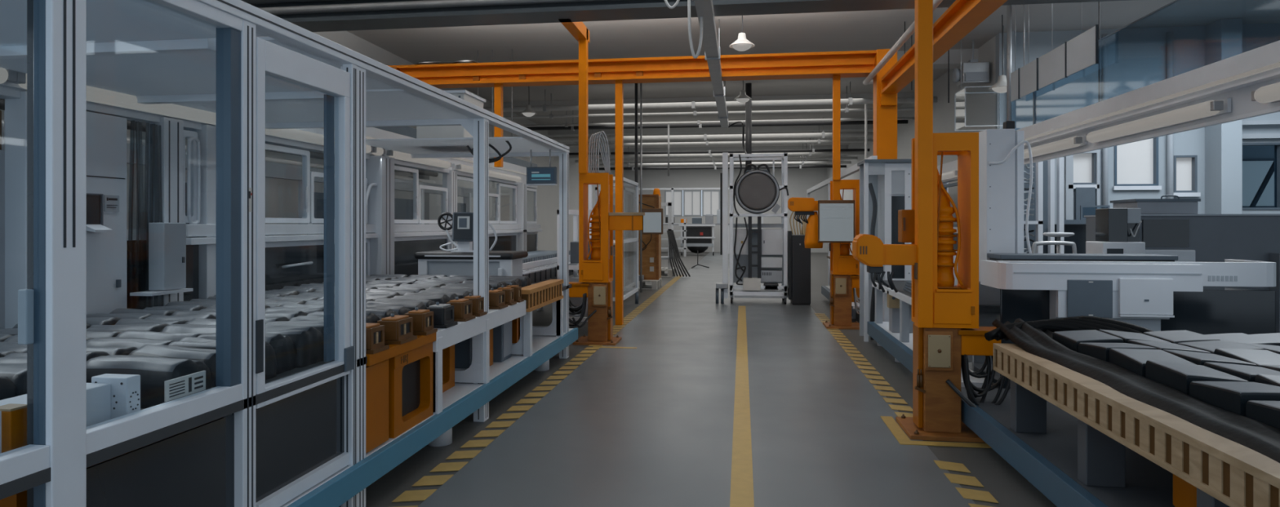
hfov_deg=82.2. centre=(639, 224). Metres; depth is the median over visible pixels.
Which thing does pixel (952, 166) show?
window line
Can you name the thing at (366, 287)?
pack
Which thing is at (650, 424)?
floor
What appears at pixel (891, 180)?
enclosure
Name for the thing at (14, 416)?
block
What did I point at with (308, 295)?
pack
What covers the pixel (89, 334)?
pack
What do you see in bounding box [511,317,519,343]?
panel
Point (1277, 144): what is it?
window
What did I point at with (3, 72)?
diffuser
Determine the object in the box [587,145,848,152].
trim
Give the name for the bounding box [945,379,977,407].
power cable
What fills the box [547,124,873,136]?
trim
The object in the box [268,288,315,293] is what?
pack
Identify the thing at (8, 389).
pack
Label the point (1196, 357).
cell
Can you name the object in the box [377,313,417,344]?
box
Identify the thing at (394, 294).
pack
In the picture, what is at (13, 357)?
pack
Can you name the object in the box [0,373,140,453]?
block
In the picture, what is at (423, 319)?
box
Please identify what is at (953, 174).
tube light
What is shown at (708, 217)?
box
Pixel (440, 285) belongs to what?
pack
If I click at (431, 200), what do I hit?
window
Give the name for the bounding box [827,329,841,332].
floor dash
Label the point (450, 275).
pack
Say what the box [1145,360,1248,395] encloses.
cell
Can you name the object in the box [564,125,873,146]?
ceiling pipe
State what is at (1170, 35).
trim
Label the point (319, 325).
pack
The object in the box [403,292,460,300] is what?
pack
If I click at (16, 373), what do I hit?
pack
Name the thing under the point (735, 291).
tray
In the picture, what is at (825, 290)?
bench
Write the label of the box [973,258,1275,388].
machine
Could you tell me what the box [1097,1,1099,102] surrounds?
wire
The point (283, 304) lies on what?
pack
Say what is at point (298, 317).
pack
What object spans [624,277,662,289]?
pallet
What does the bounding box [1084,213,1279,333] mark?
partition
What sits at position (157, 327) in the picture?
pack
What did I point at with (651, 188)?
rack
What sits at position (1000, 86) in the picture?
pendant lamp
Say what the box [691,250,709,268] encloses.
stand
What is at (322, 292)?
pack
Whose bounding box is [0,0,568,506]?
enclosure
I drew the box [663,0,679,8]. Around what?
hanging cable
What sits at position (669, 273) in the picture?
pallet
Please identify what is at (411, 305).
pack
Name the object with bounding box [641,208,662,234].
display screen
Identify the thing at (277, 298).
pack
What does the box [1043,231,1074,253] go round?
bar stool
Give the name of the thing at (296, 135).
tube light
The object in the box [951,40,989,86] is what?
heater
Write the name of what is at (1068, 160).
trim
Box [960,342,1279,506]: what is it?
frame
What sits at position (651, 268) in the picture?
socket
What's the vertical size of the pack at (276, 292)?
0.186 m
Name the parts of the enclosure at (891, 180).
post, panel, panel, door, panel, pane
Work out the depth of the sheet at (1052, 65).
9.39 m
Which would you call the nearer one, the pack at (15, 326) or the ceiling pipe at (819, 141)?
the pack at (15, 326)
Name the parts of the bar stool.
stem, seat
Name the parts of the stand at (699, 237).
leg, frame, frame, frame, leg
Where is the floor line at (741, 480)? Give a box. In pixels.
[729,306,754,506]
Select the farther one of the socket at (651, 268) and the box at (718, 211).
the box at (718, 211)
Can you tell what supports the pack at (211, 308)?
on the conveyor at (534, 349)
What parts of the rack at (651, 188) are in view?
post, post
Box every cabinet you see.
[4,111,126,314]
[129,222,193,296]
[631,194,661,279]
[786,231,810,305]
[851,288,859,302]
[1173,473,1196,506]
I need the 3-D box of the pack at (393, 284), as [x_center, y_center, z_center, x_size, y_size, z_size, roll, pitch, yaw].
[-2.346,0.619,6.566,0.430,0.183,0.232,0,0,7]
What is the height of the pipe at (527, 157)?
2.090 m
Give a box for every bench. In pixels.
[662,223,729,253]
[821,255,859,319]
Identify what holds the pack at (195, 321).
on the conveyor at (534, 349)
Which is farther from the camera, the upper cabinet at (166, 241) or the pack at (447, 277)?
the pack at (447, 277)
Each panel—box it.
[0,443,151,506]
[153,417,222,443]
[365,359,388,453]
[442,344,454,392]
[489,328,493,365]
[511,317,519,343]
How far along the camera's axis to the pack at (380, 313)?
4.51 m
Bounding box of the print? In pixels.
[1208,275,1237,280]
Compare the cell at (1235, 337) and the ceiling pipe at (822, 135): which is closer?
the cell at (1235, 337)
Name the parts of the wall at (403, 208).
panel, window panel, rail, post, window panel, window panel, post, post, window panel, post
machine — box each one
[439,212,497,252]
[556,209,592,324]
[588,176,638,303]
[595,186,635,301]
[715,152,788,304]
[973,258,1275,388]
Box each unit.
[416,89,485,138]
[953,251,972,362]
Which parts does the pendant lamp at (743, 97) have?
lamp shade, globe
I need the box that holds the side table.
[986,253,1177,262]
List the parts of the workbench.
frame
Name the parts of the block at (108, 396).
plate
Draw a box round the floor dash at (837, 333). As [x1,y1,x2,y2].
[830,332,843,334]
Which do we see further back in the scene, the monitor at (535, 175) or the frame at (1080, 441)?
the monitor at (535, 175)
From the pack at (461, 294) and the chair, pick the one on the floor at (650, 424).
the chair
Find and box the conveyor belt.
[991,318,1279,462]
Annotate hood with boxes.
[954,25,1004,131]
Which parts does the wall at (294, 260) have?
post, post, sash, panel, loop handle, post, sash, door pull, panel, handle, panel frame, sash, rail, rail, post, sash, handle, panel, panel frame, sash, handle, post, sash, sash, panel, panel frame, sash, post, panel, sash, panel frame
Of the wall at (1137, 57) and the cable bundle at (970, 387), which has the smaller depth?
the cable bundle at (970, 387)
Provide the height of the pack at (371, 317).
0.186 m
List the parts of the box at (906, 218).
handle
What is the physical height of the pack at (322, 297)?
0.191 m
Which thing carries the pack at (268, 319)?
on the conveyor at (534, 349)
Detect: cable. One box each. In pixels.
[572,309,596,328]
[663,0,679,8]
[687,0,702,58]
[728,120,748,158]
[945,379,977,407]
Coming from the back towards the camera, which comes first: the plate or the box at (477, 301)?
the box at (477, 301)
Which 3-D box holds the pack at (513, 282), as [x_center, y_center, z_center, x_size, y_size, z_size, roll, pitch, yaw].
[-1.402,0.619,7.067,0.430,0.183,0.232,0,0,9]
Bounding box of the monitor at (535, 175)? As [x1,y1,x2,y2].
[525,149,556,185]
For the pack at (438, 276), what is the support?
on the conveyor at (534, 349)
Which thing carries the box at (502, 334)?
on the conveyor at (534, 349)
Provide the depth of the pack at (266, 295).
5.53 m
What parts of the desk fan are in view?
support arm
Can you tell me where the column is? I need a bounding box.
[972,120,1032,371]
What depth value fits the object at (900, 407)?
6.16 m
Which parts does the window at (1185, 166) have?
pane, sill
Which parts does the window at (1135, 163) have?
pane, sill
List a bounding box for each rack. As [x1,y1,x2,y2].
[631,187,763,256]
[1023,157,1063,253]
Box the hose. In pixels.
[868,182,877,339]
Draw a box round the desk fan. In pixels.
[437,212,457,247]
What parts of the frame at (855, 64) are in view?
bolt plate, post, bolt plate, bolt plate, post, bolt plate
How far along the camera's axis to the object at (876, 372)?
7.66 m
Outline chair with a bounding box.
[1031,240,1076,253]
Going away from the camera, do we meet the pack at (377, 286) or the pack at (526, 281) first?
the pack at (377, 286)
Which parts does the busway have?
hanger rod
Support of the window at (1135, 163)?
in the wall at (1137, 57)
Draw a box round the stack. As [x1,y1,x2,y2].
[903,280,911,293]
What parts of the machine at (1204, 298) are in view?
door, backing plate, door frame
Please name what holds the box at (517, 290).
on the conveyor at (534, 349)
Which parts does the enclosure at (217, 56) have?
rail, post, post, post, roof panel, panel, rail, rail, roof panel, post, door, panel, rail, door frame, roof panel, post, post, rail, roof panel, post, post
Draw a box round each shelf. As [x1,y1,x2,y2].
[129,288,193,296]
[661,238,685,239]
[661,247,686,248]
[661,256,673,259]
[662,222,686,224]
[671,230,685,231]
[1023,221,1043,224]
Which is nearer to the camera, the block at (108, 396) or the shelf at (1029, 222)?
the block at (108, 396)
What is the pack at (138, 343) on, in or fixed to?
on the conveyor at (534, 349)
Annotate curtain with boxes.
[131,121,162,309]
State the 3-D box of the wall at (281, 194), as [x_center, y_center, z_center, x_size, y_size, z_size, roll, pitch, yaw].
[-4.311,-0.950,20.540,0.200,5.000,42.500,0,0,8]
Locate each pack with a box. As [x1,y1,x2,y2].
[0,328,17,335]
[0,333,12,342]
[0,342,26,352]
[0,351,17,357]
[0,351,109,363]
[0,363,26,395]
[0,376,19,399]
[3,334,94,342]
[13,323,91,328]
[86,312,153,319]
[86,316,122,325]
[86,323,169,332]
[86,330,121,337]
[86,337,174,348]
[86,345,137,355]
[86,355,214,408]
[110,307,178,315]
[115,318,188,324]
[115,329,209,341]
[128,344,216,386]
[143,305,207,311]
[144,314,216,321]
[159,324,216,333]
[164,301,216,306]
[168,337,276,379]
[170,310,216,315]
[184,318,216,324]
[190,298,216,302]
[197,333,297,373]
[199,305,270,311]
[207,294,216,299]
[265,290,299,295]
[265,293,285,297]
[265,296,319,301]
[265,298,306,304]
[265,303,281,306]
[265,306,324,313]
[265,311,308,319]
[265,316,289,324]
[265,320,334,356]
[265,326,324,368]
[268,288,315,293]
[280,303,334,309]
[282,285,324,289]
[284,293,334,297]
[288,315,366,323]
[297,291,334,294]
[299,284,334,287]
[303,299,334,304]
[306,311,380,323]
[313,288,334,292]
[317,296,374,302]
[333,286,377,291]
[333,308,399,319]
[365,275,397,278]
[365,278,380,281]
[365,280,413,284]
[365,282,401,287]
[365,284,389,288]
[365,288,417,295]
[365,292,402,296]
[365,294,394,299]
[365,300,426,310]
[365,304,411,315]
[366,277,391,279]
[370,274,408,278]
[373,297,435,307]
[377,279,417,283]
[377,287,425,293]
[390,277,431,280]
[392,285,439,289]
[393,294,451,303]
[399,275,438,278]
[399,283,445,287]
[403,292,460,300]
[408,275,447,277]
[412,280,457,284]
[417,289,470,298]
[422,279,462,284]
[426,287,473,295]
[431,277,471,281]
[438,276,473,279]
[440,285,473,288]
[445,283,493,290]
[448,275,473,276]
[458,281,505,289]
[462,280,507,286]
[488,275,531,287]
[488,276,522,287]
[488,279,519,285]
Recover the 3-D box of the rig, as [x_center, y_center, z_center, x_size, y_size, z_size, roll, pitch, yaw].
[0.920,0.226,21.973,1.269,2.611,1.220,0,0,8]
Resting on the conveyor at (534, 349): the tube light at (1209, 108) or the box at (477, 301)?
the box at (477, 301)
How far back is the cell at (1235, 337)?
4.35 m
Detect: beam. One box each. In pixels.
[558,18,590,43]
[881,0,1007,93]
[1014,0,1279,164]
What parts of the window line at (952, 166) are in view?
sash, panel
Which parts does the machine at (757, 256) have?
cable chain, post, post, post, control panel, rack post, handle, rail, rail, panel, rail, rail, rail, rail, rack post, handle, motor, control panel, post, post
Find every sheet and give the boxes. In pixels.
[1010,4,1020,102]
[1019,4,1039,97]
[1038,3,1067,88]
[1066,2,1098,76]
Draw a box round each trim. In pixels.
[493,92,915,106]
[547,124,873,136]
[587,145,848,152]
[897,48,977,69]
[1011,31,1014,120]
[1064,150,1100,219]
[1102,33,1108,208]
[1166,31,1173,199]
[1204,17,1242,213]
[1242,120,1279,138]
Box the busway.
[691,0,728,127]
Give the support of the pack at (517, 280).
on the conveyor at (534, 349)
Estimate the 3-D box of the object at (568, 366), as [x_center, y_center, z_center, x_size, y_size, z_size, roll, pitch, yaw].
[-0.765,1.544,7.891,0.170,0.003,0.220,0,0,8]
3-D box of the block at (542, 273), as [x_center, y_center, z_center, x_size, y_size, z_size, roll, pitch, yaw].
[-1.361,0.677,9.811,0.150,0.145,0.210,0,0,8]
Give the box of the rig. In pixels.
[653,188,690,276]
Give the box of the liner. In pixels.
[984,315,1153,341]
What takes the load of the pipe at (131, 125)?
attached to the wall at (281, 194)
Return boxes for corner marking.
[592,346,637,348]
[880,416,991,448]
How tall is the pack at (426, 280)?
0.189 m
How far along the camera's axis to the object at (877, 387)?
6.90 m
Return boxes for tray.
[86,224,112,232]
[730,288,786,296]
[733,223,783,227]
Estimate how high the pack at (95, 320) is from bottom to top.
0.189 m
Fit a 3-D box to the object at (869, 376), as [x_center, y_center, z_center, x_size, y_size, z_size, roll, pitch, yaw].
[2.368,1.544,7.404,0.170,0.003,0.220,0,0,8]
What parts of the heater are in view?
casing, louvre panel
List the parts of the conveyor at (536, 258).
rail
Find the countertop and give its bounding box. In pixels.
[414,250,528,259]
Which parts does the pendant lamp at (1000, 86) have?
lamp shade, globe, cord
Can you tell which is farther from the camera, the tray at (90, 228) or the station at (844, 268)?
the station at (844, 268)
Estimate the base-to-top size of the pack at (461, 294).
0.185 m
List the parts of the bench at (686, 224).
leg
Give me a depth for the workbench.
7.94 m
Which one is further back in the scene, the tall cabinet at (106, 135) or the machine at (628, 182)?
the machine at (628, 182)
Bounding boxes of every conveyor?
[0,279,577,506]
[522,250,578,310]
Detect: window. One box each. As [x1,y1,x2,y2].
[418,172,438,224]
[664,190,682,216]
[683,190,701,216]
[702,190,719,216]
[1068,152,1099,188]
[1112,137,1161,190]
[1173,155,1200,196]
[1242,142,1279,209]
[1242,158,1274,207]
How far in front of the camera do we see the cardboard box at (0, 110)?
4.30 m
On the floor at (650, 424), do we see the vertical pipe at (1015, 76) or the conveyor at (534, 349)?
the conveyor at (534, 349)
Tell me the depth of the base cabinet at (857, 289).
11.93 m
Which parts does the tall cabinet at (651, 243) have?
door frame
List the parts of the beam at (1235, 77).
hanger rod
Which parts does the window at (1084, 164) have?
pane, sill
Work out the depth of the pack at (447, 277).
7.31 m
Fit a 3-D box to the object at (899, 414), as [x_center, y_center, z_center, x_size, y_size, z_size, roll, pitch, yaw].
[2.161,1.544,5.919,0.170,0.003,0.220,0,0,8]
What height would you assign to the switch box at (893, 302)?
0.200 m
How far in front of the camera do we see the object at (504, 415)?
5.90 m
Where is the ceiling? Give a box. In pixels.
[346,0,1279,163]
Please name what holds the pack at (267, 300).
on the conveyor at (534, 349)
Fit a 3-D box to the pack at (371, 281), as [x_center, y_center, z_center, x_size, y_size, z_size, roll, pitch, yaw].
[-2.310,0.616,6.775,0.430,0.188,0.233,0,0,8]
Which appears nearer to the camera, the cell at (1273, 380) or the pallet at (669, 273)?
the cell at (1273, 380)
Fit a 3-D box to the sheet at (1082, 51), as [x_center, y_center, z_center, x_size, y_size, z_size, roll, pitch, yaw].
[5.183,-2.625,8.606,0.025,1.650,0.765,0,0,8]
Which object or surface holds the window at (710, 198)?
in the wall at (799, 180)
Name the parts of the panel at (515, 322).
panel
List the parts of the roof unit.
lid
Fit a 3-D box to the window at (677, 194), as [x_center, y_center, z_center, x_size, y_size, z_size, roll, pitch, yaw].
[1.891,-1.175,41.182,1.000,1.450,0.140,0,0,8]
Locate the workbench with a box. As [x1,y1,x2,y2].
[414,250,528,276]
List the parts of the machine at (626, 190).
post, rail, rail, post, rail, rail, post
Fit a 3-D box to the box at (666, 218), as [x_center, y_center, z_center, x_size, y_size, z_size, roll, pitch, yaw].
[1.593,-0.225,38.851,0.450,0.390,0.400,0,0,8]
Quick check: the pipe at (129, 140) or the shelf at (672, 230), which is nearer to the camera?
the pipe at (129, 140)
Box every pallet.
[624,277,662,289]
[661,266,675,276]
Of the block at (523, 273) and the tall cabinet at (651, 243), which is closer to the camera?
the block at (523, 273)
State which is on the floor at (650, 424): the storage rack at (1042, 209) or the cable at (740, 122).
the storage rack at (1042, 209)
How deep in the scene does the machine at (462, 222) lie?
8.00 m
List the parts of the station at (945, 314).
arm, tall post, frame, plate, wedge arm, access panel, sill, frame, plate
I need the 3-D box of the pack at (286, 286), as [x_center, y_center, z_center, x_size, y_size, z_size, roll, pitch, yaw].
[-2.833,0.618,6.210,0.430,0.184,0.227,0,0,8]
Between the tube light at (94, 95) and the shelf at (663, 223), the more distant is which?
the shelf at (663, 223)
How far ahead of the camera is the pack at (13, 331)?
3.68 m
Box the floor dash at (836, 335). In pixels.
[831,334,845,337]
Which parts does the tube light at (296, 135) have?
plate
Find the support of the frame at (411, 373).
on the conveyor at (534, 349)
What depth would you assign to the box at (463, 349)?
5.87 m
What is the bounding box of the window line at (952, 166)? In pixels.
[937,160,957,249]
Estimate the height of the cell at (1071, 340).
0.180 m
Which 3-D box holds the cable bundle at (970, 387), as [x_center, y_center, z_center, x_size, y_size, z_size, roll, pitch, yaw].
[2.526,1.128,5.328,0.383,0.431,0.211,0,0,-7]
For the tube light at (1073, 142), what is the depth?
9.12 m
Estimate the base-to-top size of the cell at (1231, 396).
0.184 m
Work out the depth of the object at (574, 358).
8.35 m
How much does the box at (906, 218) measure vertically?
0.250 m
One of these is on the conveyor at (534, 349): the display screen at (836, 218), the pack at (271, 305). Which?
the pack at (271, 305)
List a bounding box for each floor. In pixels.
[338,251,1057,506]
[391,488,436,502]
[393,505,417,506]
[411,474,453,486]
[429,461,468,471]
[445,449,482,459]
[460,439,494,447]
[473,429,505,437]
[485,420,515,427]
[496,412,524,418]
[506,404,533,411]
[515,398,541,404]
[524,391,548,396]
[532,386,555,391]
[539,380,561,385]
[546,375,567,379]
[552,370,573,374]
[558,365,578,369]
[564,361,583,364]
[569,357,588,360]
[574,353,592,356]
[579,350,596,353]
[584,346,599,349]
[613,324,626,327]
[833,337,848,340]
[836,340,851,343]
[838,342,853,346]
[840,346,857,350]
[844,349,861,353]
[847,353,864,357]
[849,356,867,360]
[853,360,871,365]
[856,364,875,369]
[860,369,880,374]
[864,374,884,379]
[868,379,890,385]
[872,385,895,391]
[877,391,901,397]
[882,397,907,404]
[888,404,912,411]
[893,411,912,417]
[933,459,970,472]
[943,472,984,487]
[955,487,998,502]
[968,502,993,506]
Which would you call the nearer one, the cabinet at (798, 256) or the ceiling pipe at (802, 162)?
the cabinet at (798, 256)
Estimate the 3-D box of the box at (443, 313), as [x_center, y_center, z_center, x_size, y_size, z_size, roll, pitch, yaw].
[-1.373,0.622,5.067,0.155,0.167,0.200,0,0,8]
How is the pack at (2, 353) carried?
on the conveyor at (534, 349)
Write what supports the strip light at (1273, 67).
attached to the beam at (1235, 77)
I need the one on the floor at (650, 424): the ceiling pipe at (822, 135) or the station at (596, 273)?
the station at (596, 273)
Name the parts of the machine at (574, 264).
post, rail, rail, rail, post, rail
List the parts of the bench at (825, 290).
rail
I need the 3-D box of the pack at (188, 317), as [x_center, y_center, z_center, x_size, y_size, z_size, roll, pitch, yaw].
[-2.664,0.616,4.286,0.430,0.188,0.234,0,0,9]
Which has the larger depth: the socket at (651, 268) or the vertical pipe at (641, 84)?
the socket at (651, 268)
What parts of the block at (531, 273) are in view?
lid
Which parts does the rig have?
post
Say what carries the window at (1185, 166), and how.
in the wall at (1137, 57)
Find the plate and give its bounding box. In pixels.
[164,370,205,401]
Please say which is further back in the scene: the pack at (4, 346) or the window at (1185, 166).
the window at (1185, 166)
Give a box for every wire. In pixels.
[947,7,949,102]
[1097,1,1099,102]
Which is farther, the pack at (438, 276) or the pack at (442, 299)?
the pack at (438, 276)
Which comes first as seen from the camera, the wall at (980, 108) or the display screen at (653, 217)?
the display screen at (653, 217)
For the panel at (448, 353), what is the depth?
5.58 m
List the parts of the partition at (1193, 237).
window sill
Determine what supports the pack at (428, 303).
on the conveyor at (534, 349)
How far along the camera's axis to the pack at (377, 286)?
6.34 m
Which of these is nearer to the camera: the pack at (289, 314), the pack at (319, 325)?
the pack at (319, 325)
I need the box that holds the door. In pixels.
[1074,186,1095,219]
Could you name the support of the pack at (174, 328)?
on the conveyor at (534, 349)
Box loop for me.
[588,130,610,174]
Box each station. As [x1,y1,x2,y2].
[568,30,644,345]
[787,75,859,329]
[852,0,1000,442]
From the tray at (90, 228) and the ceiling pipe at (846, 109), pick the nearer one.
the tray at (90, 228)
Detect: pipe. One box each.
[0,98,438,177]
[1,120,435,183]
[483,81,937,112]
[492,49,493,137]
[502,86,915,119]
[511,49,530,159]
[520,111,914,127]
[525,110,907,130]
[547,117,873,142]
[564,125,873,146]
[568,131,869,155]
[568,137,864,158]
[575,156,857,162]
[587,143,851,166]
[591,155,846,170]
[635,83,637,182]
[640,83,642,292]
[667,124,669,176]
[745,83,751,169]
[862,0,942,84]
[864,104,866,159]
[1006,4,1011,120]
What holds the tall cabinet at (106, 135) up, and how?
on the floor at (650, 424)
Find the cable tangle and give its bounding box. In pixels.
[466,140,511,163]
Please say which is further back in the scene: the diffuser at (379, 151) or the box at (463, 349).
the diffuser at (379, 151)
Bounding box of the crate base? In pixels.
[628,273,644,280]
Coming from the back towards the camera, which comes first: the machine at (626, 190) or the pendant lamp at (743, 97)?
the pendant lamp at (743, 97)
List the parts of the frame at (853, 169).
post, post, rail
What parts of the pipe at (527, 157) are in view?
hanger rod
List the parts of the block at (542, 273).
lid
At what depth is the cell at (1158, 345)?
4.08 m
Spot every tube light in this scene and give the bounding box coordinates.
[0,67,17,85]
[3,71,216,125]
[265,128,373,153]
[365,146,385,155]
[382,150,451,168]
[452,163,521,182]
[941,169,957,180]
[1023,135,1088,159]
[1085,97,1231,142]
[1251,82,1279,103]
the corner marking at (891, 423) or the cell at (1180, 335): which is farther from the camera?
the corner marking at (891, 423)
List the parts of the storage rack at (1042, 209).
panel, post, post, post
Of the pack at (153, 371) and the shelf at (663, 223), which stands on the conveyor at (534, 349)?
the pack at (153, 371)
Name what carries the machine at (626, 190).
on the floor at (650, 424)
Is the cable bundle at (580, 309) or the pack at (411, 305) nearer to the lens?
the pack at (411, 305)
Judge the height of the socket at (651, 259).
0.120 m
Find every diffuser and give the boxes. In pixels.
[0,67,8,84]
[372,146,383,155]
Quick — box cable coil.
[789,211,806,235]
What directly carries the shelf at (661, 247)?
attached to the rack at (651, 188)
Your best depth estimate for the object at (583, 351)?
8.89 m
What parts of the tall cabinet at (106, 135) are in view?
niche frame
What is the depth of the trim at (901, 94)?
19.99 m
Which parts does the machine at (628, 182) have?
post, rail, rail, rail, rail, rail, post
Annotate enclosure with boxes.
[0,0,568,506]
[857,159,911,342]
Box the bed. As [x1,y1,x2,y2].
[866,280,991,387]
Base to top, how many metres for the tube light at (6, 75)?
0.100 m
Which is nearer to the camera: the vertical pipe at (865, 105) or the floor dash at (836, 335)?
the floor dash at (836, 335)
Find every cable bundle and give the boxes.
[568,293,586,326]
[853,287,859,314]
[960,354,1010,405]
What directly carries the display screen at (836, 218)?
attached to the station at (844, 268)
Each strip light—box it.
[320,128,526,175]
[1023,62,1279,141]
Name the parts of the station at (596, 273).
tall post, plate, sill, access panel, frame, plate, wedge arm, frame, arm, arm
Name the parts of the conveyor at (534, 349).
rail, rail, leg frame, leg, leg frame, rail, leg, leg frame, leg, leg frame, leg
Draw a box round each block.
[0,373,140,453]
[0,403,26,453]
[522,271,534,283]
[522,272,528,277]
[526,270,540,282]
[530,268,546,280]
[537,267,551,279]
[542,266,555,277]
[546,265,556,276]
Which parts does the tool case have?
lid, handle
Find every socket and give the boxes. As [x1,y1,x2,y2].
[649,257,653,262]
[649,266,653,271]
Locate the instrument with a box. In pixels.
[1085,208,1145,253]
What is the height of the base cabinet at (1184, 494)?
0.360 m
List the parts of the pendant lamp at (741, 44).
lamp shade, globe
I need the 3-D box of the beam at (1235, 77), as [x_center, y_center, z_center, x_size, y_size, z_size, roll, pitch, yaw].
[5.033,-0.950,6.645,0.300,5.000,9.350,0,0,8]
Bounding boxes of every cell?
[1052,329,1123,352]
[1078,342,1156,362]
[1098,328,1170,342]
[1109,347,1196,377]
[1127,339,1211,353]
[1142,329,1220,343]
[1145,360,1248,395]
[1163,349,1257,366]
[1177,339,1265,353]
[1189,381,1279,416]
[1203,361,1279,382]
[1205,333,1279,346]
[1213,348,1279,367]
[1237,342,1279,354]
[1245,400,1279,429]
[1250,333,1279,342]
[1254,373,1279,386]
[1262,364,1279,371]
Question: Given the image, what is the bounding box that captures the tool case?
[1110,195,1200,213]
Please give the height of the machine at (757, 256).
2.950 m
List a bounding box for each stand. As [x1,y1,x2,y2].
[678,224,715,255]
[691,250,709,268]
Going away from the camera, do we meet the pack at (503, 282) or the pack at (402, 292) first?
the pack at (402, 292)
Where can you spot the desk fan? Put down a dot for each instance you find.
(446, 214)
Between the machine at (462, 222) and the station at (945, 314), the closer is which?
the station at (945, 314)
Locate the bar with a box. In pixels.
[1248,160,1274,207]
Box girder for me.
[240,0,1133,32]
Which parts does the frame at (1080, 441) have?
leg, rail, leg, leg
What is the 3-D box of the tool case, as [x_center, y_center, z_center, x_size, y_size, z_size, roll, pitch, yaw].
[5.883,-0.216,8.396,0.660,0.212,0.588,0,0,8]
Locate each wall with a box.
[0,31,615,250]
[0,85,542,328]
[1,126,473,309]
[623,160,826,252]
[826,35,995,254]
[995,23,1279,224]
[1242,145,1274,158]
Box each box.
[0,110,1,150]
[365,323,389,354]
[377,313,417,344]
[404,306,437,335]
[425,302,457,328]
[446,297,475,321]
[454,337,471,368]
[462,293,487,316]
[488,288,507,309]
[493,320,511,362]
[495,284,516,305]
[505,283,524,302]
[665,216,674,222]
[692,217,702,223]
[705,213,713,223]
[716,209,719,223]
[887,290,899,308]
[897,209,915,242]
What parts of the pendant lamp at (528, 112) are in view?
globe, lamp shade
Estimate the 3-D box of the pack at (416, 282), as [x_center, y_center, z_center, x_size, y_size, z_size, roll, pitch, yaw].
[-1.875,0.615,6.709,0.430,0.189,0.233,0,0,8]
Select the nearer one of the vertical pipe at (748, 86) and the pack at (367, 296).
the pack at (367, 296)
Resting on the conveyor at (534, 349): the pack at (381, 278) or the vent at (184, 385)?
the pack at (381, 278)
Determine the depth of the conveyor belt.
3.24 m
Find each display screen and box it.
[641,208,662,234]
[817,200,854,242]
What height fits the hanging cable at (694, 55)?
1.716 m
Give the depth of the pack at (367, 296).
5.43 m
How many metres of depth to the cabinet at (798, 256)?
14.02 m
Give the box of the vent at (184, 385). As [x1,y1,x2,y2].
[168,375,203,397]
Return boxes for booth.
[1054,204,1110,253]
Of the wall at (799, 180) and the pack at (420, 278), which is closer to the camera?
the pack at (420, 278)
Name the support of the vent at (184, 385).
attached to the plate
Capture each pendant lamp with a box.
[520,86,537,116]
[728,15,755,51]
[733,80,751,102]
[988,14,1006,93]
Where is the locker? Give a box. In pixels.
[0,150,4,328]
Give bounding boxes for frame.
[386,48,897,324]
[388,342,433,438]
[806,155,877,285]
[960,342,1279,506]
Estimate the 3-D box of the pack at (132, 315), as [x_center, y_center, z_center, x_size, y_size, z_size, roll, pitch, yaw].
[-3.069,0.618,4.347,0.430,0.184,0.227,0,0,9]
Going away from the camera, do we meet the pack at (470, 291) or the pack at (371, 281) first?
the pack at (470, 291)
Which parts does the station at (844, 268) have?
arm, tall post, plate, frame, frame, sill, access panel, plate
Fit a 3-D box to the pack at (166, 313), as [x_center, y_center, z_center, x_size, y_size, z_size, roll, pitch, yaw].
[-3.060,0.617,4.559,0.430,0.186,0.228,0,0,8]
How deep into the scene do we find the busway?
9.55 m

